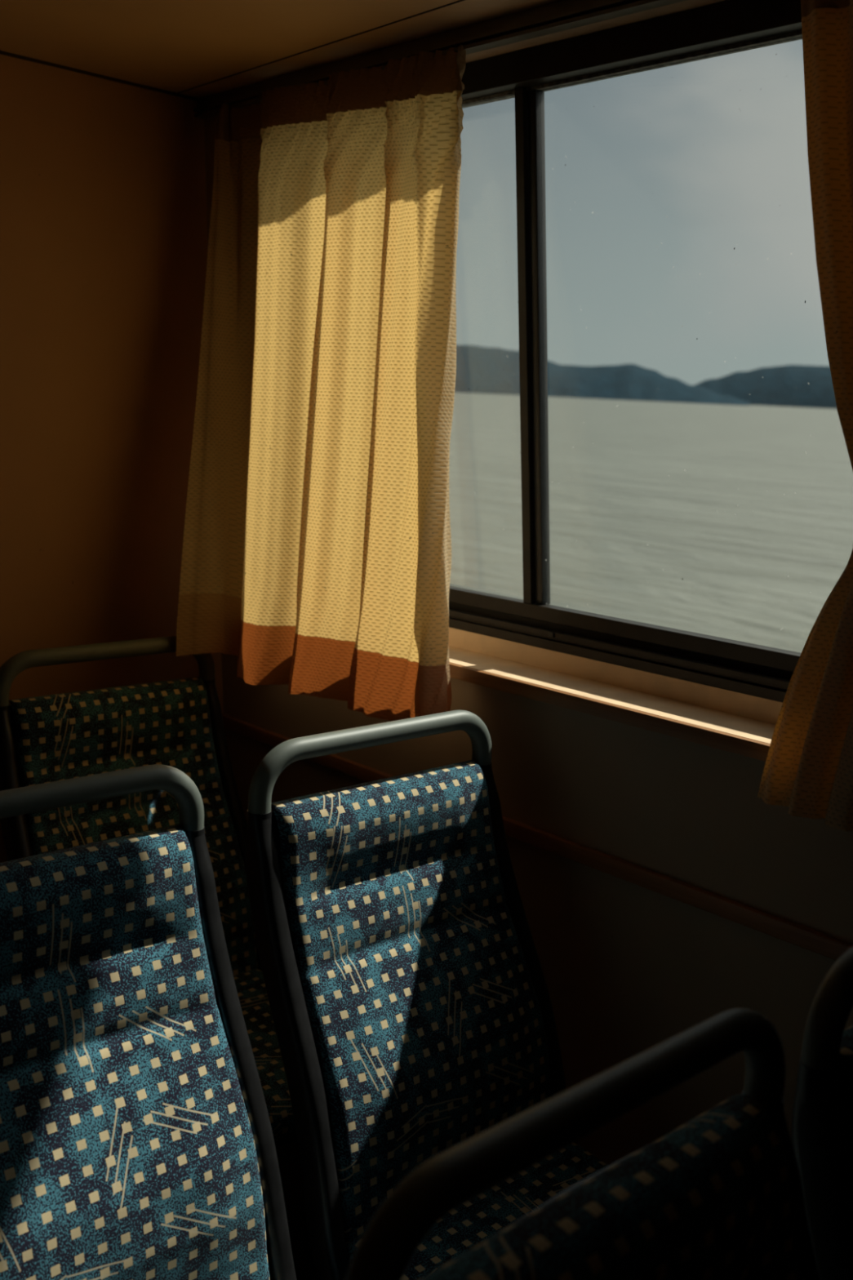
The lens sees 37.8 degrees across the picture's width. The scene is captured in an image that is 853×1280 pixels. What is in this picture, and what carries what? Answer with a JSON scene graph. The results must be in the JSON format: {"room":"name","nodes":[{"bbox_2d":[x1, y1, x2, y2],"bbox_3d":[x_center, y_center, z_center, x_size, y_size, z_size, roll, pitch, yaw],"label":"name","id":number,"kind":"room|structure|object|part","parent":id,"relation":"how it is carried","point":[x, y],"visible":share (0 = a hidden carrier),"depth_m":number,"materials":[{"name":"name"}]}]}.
{"room":"vehicle interior","nodes":[
{"label":"vehicle interior","id":0,"kind":"room"},
{"bbox_2d":[0,53,223,862],"bbox_3d":[-1.577,0.020,1.731,3.220,2.290,0.100,-7,14,-42],"label":"wall","id":1,"kind":"structure","parent":0,"point":[104,241],"depth_m":2.42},
{"bbox_2d":[0,50,197,101],"bbox_3d":[-1.560,-0.941,1.456,3.040,0.006,0.005,-7,14,-42],"label":"trim","id":2,"kind":"structure","parent":1,"relation":"attached to","point":[2,52],"depth_m":2.32,"materials":[{"name":"brown wood"}]},
{"bbox_2d":[0,0,560,97],"bbox_3d":[-0.229,-0.646,0.094,3.102,0.030,3.856,-7,14,-42],"label":"ceiling","id":3,"kind":"structure","parent":0,"point":[174,46],"depth_m":2.02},
{"bbox_2d":[275,1138,317,1279],"bbox_3d":[-0.280,1.497,0.534,3.450,0.060,4.056,-7,14,-42],"label":"floor","id":4,"kind":"structure","parent":0,"point":[287,1154],"depth_m":2.46,"materials":[{"name":"plastic"}]},
{"bbox_2d":[0,764,296,1279],"bbox_3d":[-0.282,0.760,1.344,0.488,1.099,0.651,-7,14,-42],"label":"passenger seat","id":5,"kind":"object","parent":4,"relation":"on","point":[137,1141],"visible":1,"depth_m":1.48,"materials":[{"name":"blue fabric"}]},
{"bbox_3d":[-0.462,0.219,1.470,0.463,0.099,0.032,-7,14,-42],"label":"grab handle","id":6,"kind":"part","parent":5,"relation":"part of","materials":[{"name":"grey metal"}]},
{"bbox_3d":[-0.118,0.610,1.476,0.044,0.650,0.619,-7,14,-42],"label":"frame","id":7,"kind":"part","parent":5,"relation":"part of","materials":[{"name":"black plastic"}]},
{"bbox_2d":[0,635,311,1279],"bbox_3d":[-0.417,0.594,2.223,0.488,1.099,0.651,-7,14,-42],"label":"passenger seat","id":8,"kind":"object","parent":4,"relation":"on","point":[176,723],"visible":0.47,"depth_m":2.32,"materials":[{"name":"blue fabric"}]},
{"bbox_3d":[-0.579,0.482,2.054,0.044,0.650,0.619,-7,14,-42],"label":"frame","id":9,"kind":"part","parent":8,"relation":"part of","materials":[{"name":"black metal"}]},
{"bbox_3d":[-0.597,0.053,2.348,0.463,0.099,0.032,-7,14,-42],"label":"grab handle","id":10,"kind":"part","parent":8,"relation":"part of","materials":[{"name":"grey metal"}]},
{"bbox_3d":[-0.544,0.384,2.334,0.421,0.565,0.240,-7,14,-42],"label":"backrest","id":11,"kind":"part","parent":8,"relation":"part of","materials":[{"name":"blue fabric"}]},
{"bbox_3d":[-0.253,0.444,2.354,0.044,0.650,0.619,-7,14,-42],"label":"frame","id":12,"kind":"part","parent":8,"relation":"part of","materials":[{"name":"black plastic"}]},
{"bbox_2d":[233,968,295,1140],"bbox_3d":[-0.348,0.735,2.166,0.430,0.101,0.430,-7,14,-42],"label":"cushion","id":13,"kind":"object","parent":8,"relation":"on","point":[250,984],"depth_m":2.15,"materials":[{"name":"blue fabric"}]},
{"bbox_3d":[-0.382,1.141,2.255,0.240,0.014,0.260,-7,14,-42],"label":"foot plate","id":14,"kind":"part","parent":8,"relation":"part of","materials":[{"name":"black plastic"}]},
{"bbox_2d":[244,710,608,1279],"bbox_3d":[0.111,0.712,1.715,0.488,1.099,0.651,-7,14,-42],"label":"passenger seat","id":15,"kind":"object","parent":4,"relation":"on","point":[411,1005],"visible":0.82,"depth_m":1.76,"materials":[{"name":"blue fabric"}]},
{"bbox_3d":[-0.050,0.600,1.546,0.044,0.650,0.619,-7,14,-42],"label":"frame","id":16,"kind":"part","parent":15,"relation":"part of","materials":[{"name":"black plastic"}]},
{"bbox_3d":[-0.068,0.171,1.840,0.463,0.099,0.032,-7,14,-42],"label":"grab handle","id":17,"kind":"part","parent":15,"relation":"part of","materials":[{"name":"grey metal"}]},
{"bbox_3d":[-0.016,0.502,1.826,0.421,0.565,0.240,-7,14,-42],"label":"backrest","id":18,"kind":"part","parent":15,"relation":"part of","materials":[{"name":"blue fabric"}]},
{"bbox_2d":[346,1142,608,1279],"bbox_3d":[0.180,0.854,1.658,0.430,0.101,0.430,-7,14,-42],"label":"cushion","id":19,"kind":"object","parent":15,"relation":"on","point":[477,1220],"depth_m":1.73,"materials":[{"name":"blue fabric"}]},
{"bbox_3d":[0.276,0.562,1.846,0.044,0.650,0.619,-7,14,-42],"label":"frame","id":20,"kind":"part","parent":15,"relation":"part of","materials":[{"name":"black plastic"}]},
{"bbox_2d":[345,1008,820,1279],"bbox_3d":[0.303,0.895,0.757,0.488,1.099,0.651,-7,14,-42],"label":"passenger seat","id":21,"kind":"object","parent":4,"relation":"on","point":[719,1196],"visible":1,"depth_m":0.89,"materials":[{"name":"blue fabric"}]},
{"bbox_3d":[0.176,0.686,0.868,0.421,0.565,0.240,-7,14,-42],"label":"backrest","id":22,"kind":"part","parent":21,"relation":"part of","materials":[{"name":"blue fabric"}]},
{"bbox_3d":[0.467,0.745,0.888,0.044,0.650,0.619,-7,14,-42],"label":"frame","id":23,"kind":"part","parent":21,"relation":"part of","materials":[{"name":"black plastic"}]},
{"bbox_2d":[791,946,852,1279],"bbox_3d":[0.685,0.850,1.108,0.488,1.099,0.651,-7,14,-42],"label":"passenger seat","id":24,"kind":"object","parent":4,"relation":"on","point":[822,1123],"visible":0.94,"depth_m":1.08,"materials":[{"name":"black plastic"}]},
{"bbox_3d":[0.524,0.739,0.940,0.044,0.650,0.619,-7,14,-42],"label":"frame","id":25,"kind":"part","parent":24,"relation":"part of","materials":[{"name":"black plastic"}]},
{"bbox_3d":[0.506,0.310,1.234,0.463,0.099,0.032,-7,14,-42],"label":"grab handle","id":26,"kind":"part","parent":24,"relation":"part of","materials":[{"name":"grey metal"}]},
{"bbox_3d":[0.558,0.641,1.219,0.421,0.565,0.240,-7,14,-42],"label":"backrest","id":27,"kind":"part","parent":24,"relation":"part of","materials":[{"name":"blue fabric"}]},
{"bbox_2d":[204,0,852,1165],"bbox_3d":[0.906,0.196,1.431,0.357,2.290,3.956,-7,14,-42],"label":"wall","id":28,"kind":"structure","parent":0,"point":[628,968],"depth_m":1.96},
{"bbox_2d":[176,44,466,721],"bbox_3d":[-0.223,-0.427,2.212,0.203,1.096,0.678,-7,14,-42],"label":"curtain","id":29,"kind":"object","parent":28,"relation":"hanging from","point":[317,548],"visible":0.98,"depth_m":2.21,"materials":[{"name":"fabric"}]},
{"bbox_2d":[177,0,465,93],"bbox_3d":[0.169,-0.899,1.673,0.003,0.003,2.035,-6,13,-40],"label":"trim","id":30,"kind":"structure","parent":28,"relation":"attached to","point":[459,1],"depth_m":2.05,"materials":[{"name":"brown wood"}]},
{"bbox_2d":[193,0,687,119],"bbox_3d":[0.855,-0.742,1.099,0.026,0.035,3.856,-7,14,-42],"label":"curtain rail","id":31,"kind":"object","parent":28,"relation":"attached to","point":[562,15],"depth_m":1.92,"materials":[{"name":"metal"}]},
{"bbox_2d":[222,713,852,959],"bbox_3d":[0.853,0.491,1.378,0.016,0.028,3.856,-7,14,-42],"label":"trim","id":32,"kind":"structure","parent":28,"relation":"attached to","point":[828,946],"depth_m":1.92,"materials":[{"name":"brown wood"}]},
{"bbox_2d":[448,0,805,761],"bbox_3d":[0.211,-0.419,2.046,0.182,1.007,1.258,-7,14,-42],"label":"window","id":33,"kind":"structure","parent":28,"relation":"in","point":[727,695],"depth_m":1.98,"materials":[{"name":"brown metal"}]},
{"bbox_3d":[-0.006,-0.510,2.275,0.100,0.828,0.500,-7,14,-42],"label":"pane","id":34,"kind":"part","parent":33,"relation":"part of","materials":[{"name":"clear glass"}]},
{"bbox_3d":[0.403,-0.413,1.853,0.100,0.828,0.613,-7,14,-42],"label":"pane","id":35,"kind":"part","parent":33,"relation":"part of","materials":[{"name":"clear glass"}]},
{"bbox_2d":[757,0,852,831],"bbox_3d":[0.615,-0.255,1.361,0.156,1.049,0.638,-7,14,-42],"label":"curtain","id":36,"kind":"object","parent":28,"relation":"hanging from","point":[808,771],"visible":1,"depth_m":1.52,"materials":[{"name":"fabric"}]},
{"label":"outside","id":37,"kind":"structure","parent":0,"visible":0},
{"bbox_2d":[448,392,852,653],"bbox_3d":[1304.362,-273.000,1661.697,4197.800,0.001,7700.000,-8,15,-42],"label":"water","id":38,"kind":"structure","parent":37,"point":[751,506],"depth_m":29.77,"materials":[{"name":"grey liquid"}]},
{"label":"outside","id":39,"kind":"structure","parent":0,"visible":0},
{"bbox_2d":[454,345,750,405],"bbox_3d":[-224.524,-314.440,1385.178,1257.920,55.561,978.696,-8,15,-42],"label":"hill","id":40,"kind":"structure","parent":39,"point":[482,370],"depth_m":1315.65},
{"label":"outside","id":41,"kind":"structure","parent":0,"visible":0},
{"bbox_2d":[693,364,836,408],"bbox_3d":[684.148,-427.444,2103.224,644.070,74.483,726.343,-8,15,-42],"label":"hill","id":42,"kind":"structure","parent":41,"point":[787,385],"depth_m":1991.49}
]}

